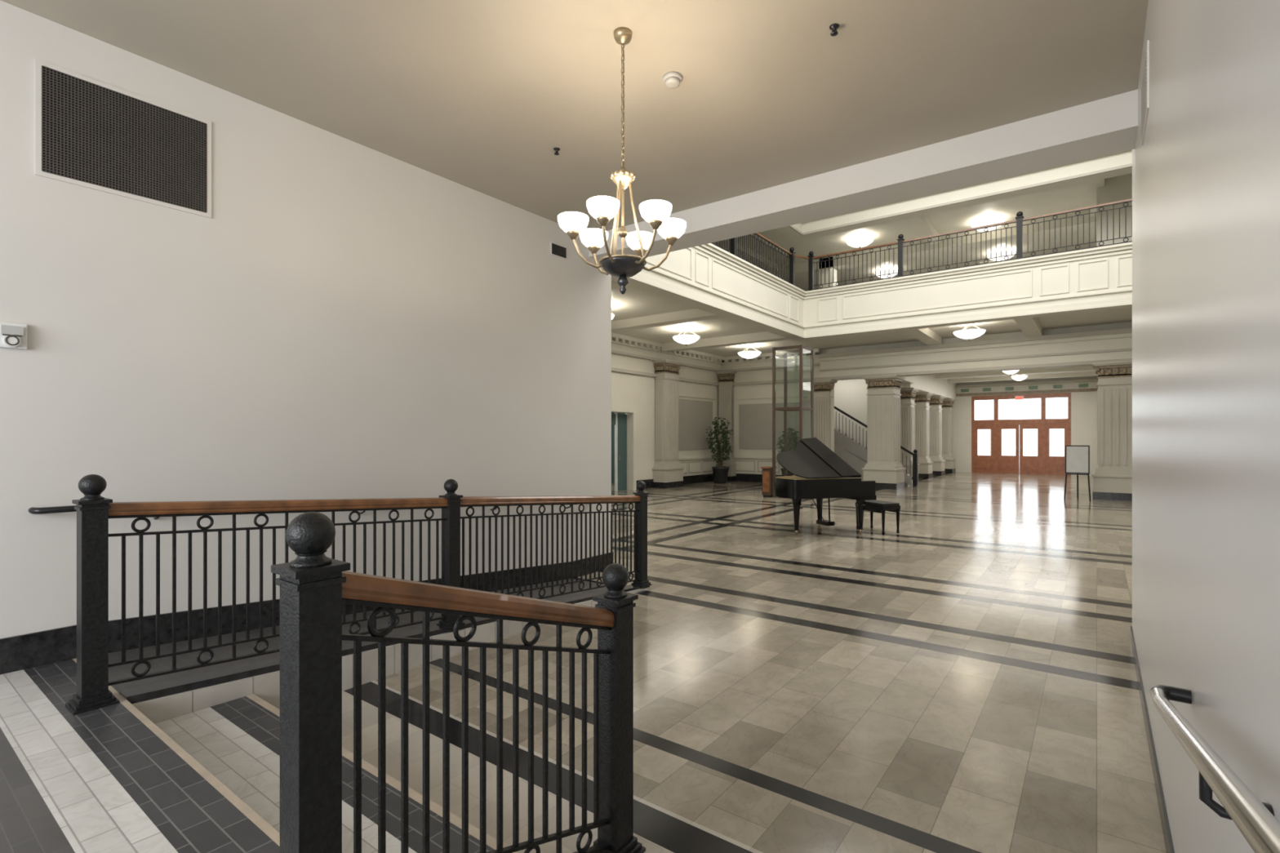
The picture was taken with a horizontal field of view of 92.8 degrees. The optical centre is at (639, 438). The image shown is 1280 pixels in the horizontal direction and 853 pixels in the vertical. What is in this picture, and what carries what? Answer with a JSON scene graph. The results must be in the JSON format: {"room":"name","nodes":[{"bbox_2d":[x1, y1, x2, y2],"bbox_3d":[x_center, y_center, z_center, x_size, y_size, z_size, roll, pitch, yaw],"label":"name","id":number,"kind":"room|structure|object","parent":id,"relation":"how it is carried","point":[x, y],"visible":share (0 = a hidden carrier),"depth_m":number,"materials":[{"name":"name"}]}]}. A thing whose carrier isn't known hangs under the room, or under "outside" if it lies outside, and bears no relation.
{"room":"building lobby","nodes":[
{"label":"building lobby","id":0,"kind":"room"},
{"bbox_2d":[0,658,279,852],"bbox_3d":[-2.830,1.575,0.198,5.235,0.470,4.920,0,0,37],"label":"floor","id":1,"kind":"structure","parent":0,"point":[105,780],"depth_m":2.35,"materials":[{"name":"black tile"}]},
{"bbox_2d":[0,0,611,638],"bbox_3d":[-3.505,-0.370,3.910,0.300,4.360,10.050,0,0,37],"label":"wall","id":2,"kind":"structure","parent":0,"point":[347,318],"depth_m":4.60,"materials":[{"name":"white paint"}]},
{"bbox_2d":[0,321,26,349],"bbox_3d":[-3.598,-0.593,3.486,0.060,0.145,0.130,0,0,37],"label":"fire alarm strobe","id":3,"kind":"object","parent":2,"relation":"attached to","point":[12,335],"visible":1,"depth_m":3.48,"materials":[{"name":"white plastic"}]},
{"bbox_2d":[35,58,211,217],"bbox_3d":[-3.289,-1.895,3.936,0.013,0.680,0.890,0,0,37],"label":"air vent","id":4,"kind":"object","parent":2,"relation":"in","point":[91,133],"visible":1,"depth_m":3.88,"materials":[{"name":"black metal"}]},
{"bbox_2d":[27,504,571,519],"bbox_3d":[-2.055,0.611,5.504,0.100,0.420,4.938,0,0,37],"label":"wall handrail","id":5,"kind":"object","parent":2,"relation":"attached to","point":[33,510],"visible":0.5,"depth_m":3.58,"materials":[{"name":"metal"}]},
{"bbox_2d":[0,551,613,675],"bbox_3d":[-3.491,1.400,3.912,0.320,0.520,10.070,0,0,37],"label":"baseboard","id":6,"kind":"structure","parent":2,"relation":"attached to","point":[28,651],"depth_m":4.09,"materials":[{"name":"black stone"}]},
{"bbox_2d":[550,241,566,259],"bbox_3d":[-0.940,-2.180,7.061,0.021,0.144,0.254,0,0,37],"label":"air vent","id":7,"kind":"object","parent":2,"relation":"in","point":[556,250],"visible":1,"depth_m":7.04,"materials":[{"name":"black metal"}]},
{"bbox_2d":[0,0,1148,231],"bbox_3d":[-1.414,-2.600,2.073,5.850,0.200,9.620,0,0,37],"label":"ceiling","id":8,"kind":"structure","parent":0,"point":[479,95],"depth_m":4.15,"materials":[{"name":"beige paint"}]},
{"bbox_2d":[553,146,559,155],"bbox_3d":[-0.718,-2.477,5.253,0.060,0.047,0.059,0,0,37],"label":"sprinkler","id":9,"kind":"object","parent":8,"relation":"attached to","point":[557,149],"visible":1,"depth_m":5.25,"materials":[{"name":"metal"}]},
{"bbox_2d":[557,26,686,294],"bbox_3d":[-0.106,-1.695,3.752,0.784,1.610,0.774,0,0,37],"label":"chandelier","id":10,"kind":"object","parent":8,"relation":"hanging from","point":[657,212],"visible":1,"depth_m":3.71,"materials":[{"name":"white glass"}]},
{"bbox_2d":[662,71,682,88],"bbox_3d":[0.226,-2.473,4.210,0.136,0.055,0.136,0,0,37],"label":"smoke detector","id":11,"kind":"object","parent":8,"relation":"attached to","point":[672,79],"visible":1,"depth_m":4.17,"materials":[{"name":"white plastic"}]},
{"bbox_2d":[829,22,839,35],"bbox_3d":[1.178,-2.477,3.693,0.060,0.047,0.059,0,0,37],"label":"sprinkler","id":12,"kind":"object","parent":8,"relation":"attached to","point":[833,27],"visible":1,"depth_m":3.69,"materials":[{"name":"metal"}]},
{"bbox_2d":[589,88,1137,260],"bbox_3d":[1.598,-2.470,6.101,5.235,0.460,0.440,0,0,37],"label":"ceiling beam","id":13,"kind":"structure","parent":8,"relation":"attached to","point":[1107,126],"depth_m":5.29,"materials":[{"name":"white paint"}]},
{"bbox_2d":[611,412,625,484],"bbox_3d":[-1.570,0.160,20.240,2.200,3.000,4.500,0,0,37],"label":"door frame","id":14,"kind":"structure","parent":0,"point":[612,425],"depth_m":22.48,"materials":[{"name":"white paint"}]},
{"bbox_2d":[611,353,718,489],"bbox_3d":[-1.395,-2.790,18.390,0.300,8.900,15.650,0,0,37],"label":"wall","id":15,"kind":"structure","parent":0,"point":[628,390],"depth_m":20.27,"materials":[{"name":"beige paint"}]},
{"bbox_2d":[611,407,635,491],"bbox_3d":[-0.711,0.340,19.252,0.320,2.640,1.530,0,0,37],"label":"door","id":16,"kind":"structure","parent":15,"relation":"in","point":[619,420],"depth_m":19.58,"materials":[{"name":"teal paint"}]},
{"bbox_2d":[652,359,684,488],"bbox_3d":[0.926,-0.490,20.868,0.680,4.300,1.130,0,0,37],"label":"column","id":17,"kind":"structure","parent":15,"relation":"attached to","point":[668,472],"depth_m":20.56,"materials":[{"name":"beige paint"}]},
{"bbox_2d":[611,332,822,386],"bbox_3d":[0.275,-2.645,16.950,4.100,1.110,15.350,0,0,37],"label":"trim","id":18,"kind":"structure","parent":15,"relation":"attached to","point":[621,344],"depth_m":21.93,"materials":[{"name":"paint"}]},
{"bbox_2d":[678,394,772,474],"bbox_3d":[0.740,-0.160,17.820,3.800,2.880,13.400,0,0,37],"label":"trim","id":19,"kind":"structure","parent":15,"relation":"attached to","point":[695,416],"depth_m":23.18,"materials":[{"name":"beige paint"}]},
{"bbox_2d":[342,471,1166,852],"bbox_3d":[8.170,1.735,16.060,22.800,0.150,32.500,0,0,37],"label":"floor","id":20,"kind":"structure","parent":0,"point":[963,678],"depth_m":4.05,"materials":[{"name":"stone"}]},
{"bbox_2d":[155,693,517,852],"bbox_3d":[-0.766,1.655,2.087,4.200,0.310,0.580,0,0,37],"label":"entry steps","id":21,"kind":"structure","parent":20,"relation":"on","point":[237,741],"depth_m":2.72,"materials":[{"name":"beige tile"}]},
{"bbox_2d":[108,578,650,724],"bbox_3d":[-1.660,1.569,5.258,1.032,0.482,4.580,0,0,37],"label":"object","id":22,"kind":"object","parent":20,"relation":"on","point":[166,697],"visible":0.36,"depth_m":3.85,"materials":[{"name":"grey tile"}]},
{"bbox_2d":[65,474,652,715],"bbox_3d":[-1.374,0.904,4.918,0.174,1.451,4.794,0,0,37],"label":"ramp railing","id":23,"kind":"object","parent":22,"relation":"on","point":[94,511],"depth_m":3.69,"materials":[{"name":"black metal"}]},
{"bbox_2d":[271,511,645,852],"bbox_3d":[-0.452,0.919,1.964,0.174,1.481,1.354,0,0,37],"label":"stair railing","id":24,"kind":"object","parent":20,"relation":"on","point":[314,586],"visible":1,"depth_m":1.74,"materials":[{"name":"black metal"}]},
{"bbox_2d":[706,417,733,483],"bbox_3d":[2.968,0.421,22.894,1.080,2.478,1.108,0,0,37],"label":"potted ficus","id":25,"kind":"object","parent":20,"relation":"on","point":[720,473],"visible":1,"depth_m":22.73,"materials":[{"name":"plant"}]},
{"bbox_2d":[715,370,737,481],"bbox_3d":[3.406,-0.490,24.008,0.780,4.300,0.630,0,0,37],"label":"pilaster","id":26,"kind":"object","parent":20,"relation":"on","point":[726,378],"visible":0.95,"depth_m":23.80,"materials":[{"name":"beige paint"}]},
{"bbox_2d":[760,466,772,497],"bbox_3d":[3.677,1.230,17.398,0.305,0.860,0.410,0,0,37],"label":"base cabinet","id":27,"kind":"object","parent":20,"relation":"on","point":[766,470],"visible":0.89,"depth_m":17.24,"materials":[{"name":"brown wood"}]},
{"bbox_2d":[772,344,813,499],"bbox_3d":[4.350,-0.460,17.300,0.870,4.240,0.870,0,0,37],"label":"shaft","id":28,"kind":"object","parent":20,"relation":"on","point":[793,366],"visible":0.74,"depth_m":17.03,"materials":[{"name":"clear glass"}]},
{"bbox_2d":[773,437,876,535],"bbox_3d":[3.075,0.816,10.939,1.670,1.689,1.468,0,0,-20],"label":"grand piano","id":29,"kind":"object","parent":20,"relation":"on","point":[819,473],"visible":1,"depth_m":10.45,"materials":[{"name":"black paint"}]},
{"bbox_2d":[813,378,837,449],"bbox_3d":[6.572,-0.215,21.846,0.830,3.750,0.680,0,0,37],"label":"pilaster","id":30,"kind":"object","parent":20,"relation":"on","point":[822,402],"visible":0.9,"depth_m":21.62,"materials":[{"name":"beige paint"}]},
{"bbox_2d":[834,405,918,486],"bbox_3d":[8.099,-0.433,23.332,5.020,4.185,1.510,0,0,37],"label":"staircase","id":31,"kind":"structure","parent":20,"relation":"on","point":[851,451],"depth_m":22.54,"materials":[{"name":"black metal"}]},
{"bbox_2d":[855,499,900,534],"bbox_3d":[4.268,1.395,10.951,0.391,0.530,0.731,0,0,-20],"label":"piano bench","id":32,"kind":"object","parent":20,"relation":"on","point":[877,506],"visible":0.88,"depth_m":10.68,"materials":[{"name":"black paint"}]},
{"bbox_2d":[862,374,905,489],"bbox_3d":[8.240,-0.215,20.570,1.120,3.750,1.120,0,0,37],"label":"column","id":33,"kind":"structure","parent":20,"relation":"on","point":[883,466],"depth_m":20.21,"materials":[{"name":"beige paint"}]},
{"bbox_2d":[900,387,919,478],"bbox_3d":[10.360,-0.140,23.730,0.780,3.600,0.880,0,0,37],"label":"pilaster","id":34,"kind":"object","parent":20,"relation":"on","point":[908,395],"visible":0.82,"depth_m":23.43,"materials":[{"name":"beige paint"}]},
{"bbox_2d":[914,391,933,479],"bbox_3d":[11.920,-0.140,25.810,0.780,3.600,0.880,0,0,37],"label":"column","id":35,"kind":"structure","parent":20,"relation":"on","point":[922,400],"depth_m":25.51,"materials":[{"name":"beige paint"}]},
{"bbox_2d":[928,395,945,475],"bbox_3d":[13.480,-0.140,27.890,0.780,3.600,0.880,0,0,37],"label":"pilaster","id":36,"kind":"object","parent":20,"relation":"on","point":[935,409],"visible":0.85,"depth_m":27.57,"materials":[{"name":"beige paint"}]},
{"bbox_2d":[942,398,955,473],"bbox_3d":[15.040,-0.140,29.970,0.780,3.600,0.880,0,0,37],"label":"pilaster","id":37,"kind":"object","parent":20,"relation":"on","point":[947,405],"visible":0.77,"depth_m":29.65,"materials":[{"name":"beige paint"}]},
{"bbox_2d":[1063,445,1090,501],"bbox_3d":[11.964,0.923,16.652,0.596,1.486,0.635,0,0,37],"label":"sign","id":38,"kind":"object","parent":20,"relation":"on","point":[1077,457],"visible":1,"depth_m":16.44,"materials":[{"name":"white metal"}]},
{"bbox_2d":[1091,360,1132,501],"bbox_3d":[13.200,-0.215,16.850,1.120,3.750,1.120,0,0,37],"label":"column","id":39,"kind":"structure","parent":20,"relation":"on","point":[1113,477],"depth_m":16.53,"materials":[{"name":"beige paint"}]},
{"bbox_2d":[834,378,867,446],"bbox_3d":[7.870,-0.560,24.660,3.800,4.440,0.300,0,0,37],"label":"wall","id":40,"kind":"structure","parent":0,"point":[851,397],"depth_m":24.07,"materials":[{"name":"beige paint"}]},
{"bbox_2d":[611,280,1132,356],"bbox_3d":[6.635,-3.475,12.180,20.000,1.050,15.350,0,0,37],"label":"ceiling","id":41,"kind":"structure","parent":0,"point":[640,314],"depth_m":17.42,"materials":[{"name":"white paint"}]},
{"bbox_2d":[672,327,700,346],"bbox_3d":[1.340,-2.940,17.620,0.800,0.520,0.800,0,0,37],"label":"bowl light","id":42,"kind":"object","parent":41,"relation":"hanging from","point":[683,339],"depth_m":17.40,"materials":[{"name":"white glass"}]},
{"bbox_2d":[737,344,760,359],"bbox_3d":[3.740,-2.940,20.820,0.800,0.520,0.800,0,0,37],"label":"bowl light","id":43,"kind":"object","parent":41,"relation":"hanging from","point":[748,355],"depth_m":20.60,"materials":[{"name":"white glass"}]},
{"bbox_2d":[611,241,1132,341],"bbox_3d":[7.328,-3.540,9.004,15.080,1.320,11.100,0,0,37],"label":"balcony","id":44,"kind":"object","parent":41,"relation":"attached to","point":[708,277],"depth_m":14.54,"materials":[{"name":"beige paint"}]},
{"bbox_2d":[711,198,1132,290],"bbox_3d":[6.866,-4.789,9.363,13.610,1.178,10.780,0,0,37],"label":"balcony railing","id":45,"kind":"object","parent":44,"relation":"on","point":[1020,218],"visible":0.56,"depth_m":15.44,"materials":[{"name":"black metal"}]},
{"bbox_2d":[952,323,986,341],"bbox_3d":[9.040,-2.940,16.720,0.800,0.520,0.800,0,0,37],"label":"bowl light","id":46,"kind":"object","parent":41,"relation":"hanging from","point":[966,334],"depth_m":16.51,"materials":[{"name":"white glass"}]},
{"bbox_2d":[875,268,897,278],"bbox_3d":[9.320,-6.205,23.010,0.840,0.370,0.840,0,0,37],"label":"bowl light","id":47,"kind":"object","parent":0,"point":[886,271],"depth_m":22.79,"materials":[{"name":"white glass"}]},
{"bbox_2d":[712,178,1104,291],"bbox_3d":[8.315,-6.315,14.420,20.000,0.550,20.950,0,0,37],"label":"ceiling","id":48,"kind":"structure","parent":0,"point":[1084,194],"depth_m":19.15,"materials":[{"name":"white paint"}]},
{"bbox_2d":[845,235,874,248],"bbox_3d":[6.960,-6.205,19.280,0.840,0.370,0.840,0,0,37],"label":"bowl light","id":49,"kind":"object","parent":48,"relation":"attached to","point":[859,242],"depth_m":19.06,"materials":[{"name":"white glass"}]},
{"bbox_2d":[774,149,1132,241],"bbox_3d":[7.303,-6.540,9.054,15.180,1.400,11.150,0,0,37],"label":"ceiling beam","id":50,"kind":"structure","parent":48,"relation":"attached to","point":[1117,164],"depth_m":14.94,"materials":[{"name":"beige paint"}]},
{"bbox_2d":[971,217,1004,232],"bbox_3d":[10.140,-6.205,17.770,0.840,0.370,0.840,0,0,37],"label":"bowl light","id":51,"kind":"object","parent":48,"relation":"attached to","point":[993,220],"depth_m":17.53,"materials":[{"name":"white glass"}]},
{"bbox_2d":[721,321,1132,474],"bbox_3d":[11.330,-0.770,18.440,20.000,4.860,0.300,0,0,37],"label":"wall","id":52,"kind":"structure","parent":0,"point":[763,389],"depth_m":21.82,"materials":[{"name":"beige paint"}]},
{"bbox_2d":[635,473,762,489],"bbox_3d":[6.641,1.510,12.188,20.000,0.300,15.330,0,0,37],"label":"baseboard","id":53,"kind":"structure","parent":52,"relation":"attached to","point":[691,479],"depth_m":23.23,"materials":[{"name":"black stone"}]},
{"bbox_2d":[817,328,1132,379],"bbox_3d":[12.772,-2.535,16.946,15.900,0.890,0.360,0,0,37],"label":"ceiling beam","id":54,"kind":"structure","parent":52,"relation":"attached to","point":[1078,348],"depth_m":18.56,"materials":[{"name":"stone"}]},
{"bbox_2d":[900,374,956,399],"bbox_3d":[11.810,-0.560,25.830,1.100,4.440,12.100,0,0,37],"label":"wall","id":55,"kind":"structure","parent":0,"point":[939,387],"depth_m":25.98,"materials":[{"name":"beige paint"}]},
{"bbox_2d":[818,173,1132,288],"bbox_3d":[12.230,-5.620,19.640,20.000,3.240,8.500,0,0,37],"label":"wall","id":56,"kind":"structure","parent":0,"point":[1119,188],"depth_m":14.88,"materials":[{"name":"beige paint"}]},
{"bbox_2d":[986,250,1015,262],"bbox_3d":[12.320,-6.205,20.760,0.840,0.370,0.840,0,0,37],"label":"bowl light","id":57,"kind":"object","parent":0,"point":[1003,252],"depth_m":20.56,"materials":[{"name":"white glass"}]},
{"bbox_2d":[936,365,1097,382],"bbox_3d":[13.090,-2.780,24.870,11.900,0.300,12.100,0,0,37],"label":"ceiling","id":58,"kind":"structure","parent":0,"point":[1086,371],"depth_m":25.81,"materials":[{"name":"white paint"}]},
{"bbox_2d":[1002,369,1019,375],"bbox_3d":[14.000,-2.575,23.000,0.600,0.410,0.600,0,0,37],"label":"bowl light","id":59,"kind":"object","parent":58,"relation":"hanging from","point":[1010,372],"depth_m":22.86,"materials":[{"name":"white glass"}]},
{"bbox_2d":[1011,374,1027,382],"bbox_3d":[15.920,-2.575,25.560,0.600,0.410,0.600,0,0,37],"label":"bowl light","id":60,"kind":"object","parent":58,"relation":"hanging from","point":[1019,378],"depth_m":25.39,"materials":[{"name":"white glass"}]},
{"bbox_2d":[952,376,1097,475],"bbox_3d":[18.270,-0.560,28.610,8.100,4.440,0.500,0,0,37],"label":"wall","id":61,"kind":"structure","parent":0,"point":[1083,390],"depth_m":28.34,"materials":[{"name":"beige paint"}]},
{"bbox_2d":[971,392,1071,475],"bbox_3d":[17.980,-0.215,28.864,4.010,3.750,0.242,0,0,37],"label":"door","id":62,"kind":"structure","parent":61,"relation":"in","point":[1030,435],"depth_m":28.80,"materials":[{"name":"brown wood"}]},
{"bbox_2d":[1014,395,1023,399],"bbox_3d":[17.915,-1.930,28.761,0.350,0.180,0.045,0,0,37],"label":"exit sign","id":63,"kind":"object","parent":62,"relation":"attached to","point":[1016,397],"visible":1,"depth_m":28.74,"materials":[{"name":"red plastic"}]},
{"bbox_2d":[1132,0,1279,852],"bbox_3d":[1.064,-0.370,0.764,0.315,4.360,10.500,0,0,37],"label":"wall","id":64,"kind":"structure","parent":0,"point":[1206,171],"depth_m":1.62,"materials":[{"name":"paint"}]},
{"bbox_2d":[1141,40,1149,145],"bbox_3d":[3.019,-2.050,3.642,0.011,0.380,0.550,0,0,37],"label":"air vent","id":65,"kind":"object","parent":64,"relation":"in","point":[1145,79],"visible":1,"depth_m":3.54,"materials":[{"name":"white metal"}]},
{"bbox_2d":[1129,626,1174,852],"bbox_3d":[1.062,1.450,0.772,0.327,0.420,10.510,0,0,37],"label":"baseboard","id":66,"kind":"structure","parent":64,"relation":"attached to","point":[1168,842],"depth_m":3.01,"materials":[{"name":"black stone"}]},
{"bbox_2d":[1150,684,1279,852],"bbox_3d":[0.723,0.570,0.658,0.101,0.483,3.120,0,0,37],"label":"wall handrail","id":67,"kind":"object","parent":64,"relation":"attached to","point":[1255,820],"visible":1,"depth_m":0.91,"materials":[{"name":"metal"}]}
]}

